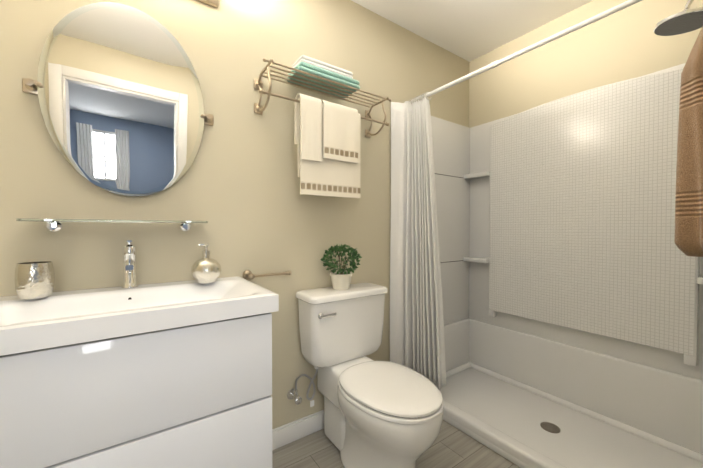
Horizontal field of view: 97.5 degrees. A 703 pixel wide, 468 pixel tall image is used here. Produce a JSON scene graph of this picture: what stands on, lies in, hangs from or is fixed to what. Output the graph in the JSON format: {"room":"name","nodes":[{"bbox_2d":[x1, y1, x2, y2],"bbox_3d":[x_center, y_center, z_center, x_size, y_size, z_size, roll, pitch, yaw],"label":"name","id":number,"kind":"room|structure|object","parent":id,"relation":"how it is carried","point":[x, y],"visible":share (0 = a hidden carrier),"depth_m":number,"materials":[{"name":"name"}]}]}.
{"room":"bathroom","nodes":[
{"label":"bathroom","id":0,"kind":"room"},
{"bbox_2d":[0,0,702,428],"bbox_3d":[0.772,-0.143,-0.940,4.400,2.540,5.600,-1,1,-35],"label":"wall","id":1,"kind":"structure","parent":0,"point":[236,186],"depth_m":1.56,"materials":[{"name":"beige paint"}]},
{"bbox_2d":[16,219,207,232],"bbox_3d":[-0.840,-0.030,1.149,0.540,0.048,0.129,-1,1,-35],"label":"glass shelf","id":2,"kind":"object","parent":1,"relation":"attached to","point":[53,225],"visible":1,"depth_m":1.08,"materials":[{"name":"clear glass"}]},
{"bbox_2d":[22,2,212,195],"bbox_3d":[-0.845,-0.501,1.184,0.594,0.710,0.055,-1,1,-35],"label":"mirror","id":3,"kind":"object","parent":1,"relation":"attached to","point":[115,88],"visible":0.98,"depth_m":1.15,"materials":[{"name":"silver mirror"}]},
{"bbox_2d":[0,276,278,467],"bbox_3d":[-0.728,0.525,1.017,0.830,0.643,0.489,-1,1,-35],"label":"bathroom vanity","id":4,"kind":"object","parent":1,"relation":"attached to","point":[177,374],"visible":0.94,"depth_m":0.88,"materials":[{"name":"white paint"}]},
{"bbox_2d":[14,261,54,299],"bbox_3d":[-1.009,0.147,0.985,0.091,0.112,0.091,-1,1,-35],"label":"cup","id":5,"kind":"object","parent":4,"relation":"on","point":[34,280],"visible":0.98,"depth_m":0.95,"materials":[{"name":"silver metal"}]},
{"bbox_2d":[122,240,137,287],"bbox_3d":[-0.810,0.112,1.127,0.052,0.179,0.148,-1,1,-35],"label":"faucet","id":6,"kind":"object","parent":4,"relation":"on","point":[129,252],"visible":1,"depth_m":1.15,"materials":[{"name":"silver metal"}]},
{"bbox_2d":[191,243,220,283],"bbox_3d":[-0.595,0.119,1.264,0.112,0.160,0.112,-1,1,-35],"label":"soap dispenser","id":7,"kind":"object","parent":4,"relation":"on","point":[206,269],"visible":1,"depth_m":1.23,"materials":[{"name":"silver metal"}]},
{"bbox_2d":[198,0,218,7],"bbox_3d":[-0.805,-1.030,1.119,0.640,0.185,0.192,-1,1,-35],"label":"vanity light","id":8,"kind":"object","parent":1,"relation":"attached to","point":[214,3],"visible":1,"depth_m":1.35,"materials":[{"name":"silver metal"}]},
{"bbox_2d":[242,270,291,279],"bbox_3d":[-0.403,0.195,1.493,0.224,0.046,0.076,-1,1,-35],"label":"toilet paper holder","id":9,"kind":"object","parent":1,"relation":"attached to","point":[247,275],"visible":1,"depth_m":1.46,"materials":[{"name":"silver metal"}]},
{"bbox_2d":[272,410,323,449],"bbox_3d":[-0.568,1.036,1.427,2.202,0.102,0.017,-1,1,-35],"label":"baseboard","id":10,"kind":"structure","parent":1,"relation":"attached to","point":[288,433],"depth_m":1.61,"materials":[{"name":"white wood"}]},
{"bbox_2d":[286,366,318,406],"bbox_3d":[-0.249,0.761,1.581,0.128,0.209,0.123,-1,1,-35],"label":"water supply valve","id":11,"kind":"object","parent":1,"relation":"attached to","point":[292,393],"visible":0.96,"depth_m":1.56,"materials":[{"name":"silver metal"}]},
{"bbox_2d":[254,58,391,137],"bbox_3d":[-0.122,-0.670,1.604,0.761,0.187,0.194,-1,1,-35],"label":"rail","id":12,"kind":"object","parent":1,"relation":"attached to","point":[259,108],"visible":1,"depth_m":1.53,"materials":[{"name":"silver metal"}]},
{"bbox_2d":[287,55,359,97],"bbox_3d":[-0.138,-0.800,1.581,0.350,0.080,0.154,-1,1,-35],"label":"folded towels","id":13,"kind":"object","parent":12,"relation":"on","point":[304,63],"visible":0.83,"depth_m":1.52,"materials":[{"name":"teal fabric"}]},
{"bbox_2d":[294,93,360,197],"bbox_3d":[-0.107,-0.425,1.554,0.357,0.471,0.074,-1,1,-35],"label":"bath towel","id":14,"kind":"object","parent":12,"relation":"hanging from","point":[319,174],"visible":0.79,"depth_m":1.48,"materials":[{"name":"beige fabric"}]},
{"bbox_2d":[321,100,357,162],"bbox_3d":[-0.069,-0.515,1.579,0.205,0.290,0.075,-1,1,-35],"label":"hand towel","id":15,"kind":"object","parent":12,"relation":"hanging from","point":[340,132],"visible":0.96,"depth_m":1.55,"materials":[{"name":"beige fabric"}]},
{"bbox_2d":[404,0,642,102],"bbox_3d":[0.806,-0.853,1.437,0.048,0.047,1.528,-1,1,-35],"label":"shower rod","id":16,"kind":"object","parent":1,"relation":"attached to","point":[604,14],"visible":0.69,"depth_m":1.39,"materials":[{"name":"white plastic"}]},
{"bbox_2d":[390,91,445,389],"bbox_3d":[0.417,0.017,1.912,0.206,1.795,0.304,-1,1,-35],"label":"shower curtain","id":17,"kind":"object","parent":16,"relation":"hanging from","point":[417,341],"visible":0.98,"depth_m":1.97,"materials":[{"name":"white fabric"}]},
{"bbox_2d":[653,0,702,35],"bbox_3d":[1.419,-0.929,1.172,0.184,0.167,0.393,-1,1,-35],"label":"shower head","id":18,"kind":"object","parent":1,"relation":"attached to","point":[686,19],"visible":1,"depth_m":1.25},
{"bbox_3d":[1.059,-0.722,0.791,0.044,0.111,0.176,-1,1,-35],"label":"robe hook","id":19,"kind":"object","parent":1,"relation":"attached to","visible":0},
{"bbox_2d":[674,26,702,256],"bbox_3d":[1.021,-0.328,0.829,0.319,0.780,0.190,-1,1,-35],"label":"towel","id":20,"kind":"object","parent":19,"relation":"hanging from","point":[688,238],"visible":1,"depth_m":0.84,"materials":[{"name":"brown fabric"}]},
{"bbox_2d":[272,420,519,467],"bbox_3d":[0.772,1.177,-0.918,4.400,0.100,5.600,-1,1,-35],"label":"floor","id":21,"kind":"structure","parent":0,"point":[452,446],"depth_m":1.52,"materials":[{"name":"tile"}]},
{"bbox_2d":[296,283,443,467],"bbox_3d":[0.102,0.691,1.448,0.482,0.791,0.721,-1,1,-35],"label":"toilet","id":22,"kind":"object","parent":21,"relation":"on","point":[382,414],"visible":0.98,"depth_m":1.44,"materials":[{"name":"white ceramic"}]},
{"bbox_2d":[320,244,361,289],"bbox_3d":[-0.054,0.170,1.640,0.219,0.242,0.213,-1,1,-35],"label":"plant","id":23,"kind":"object","parent":22,"relation":"on","point":[341,278],"visible":1,"depth_m":1.60,"materials":[{"name":"green plant"}]},
{"bbox_2d":[431,63,702,467],"bbox_3d":[1.074,0.129,1.645,0.739,1.907,1.523,-1,1,-35],"label":"shower","id":24,"kind":"object","parent":21,"relation":"on","point":[572,283],"visible":0.81,"depth_m":1.76,"materials":[{"name":"white plastic"}]}
]}

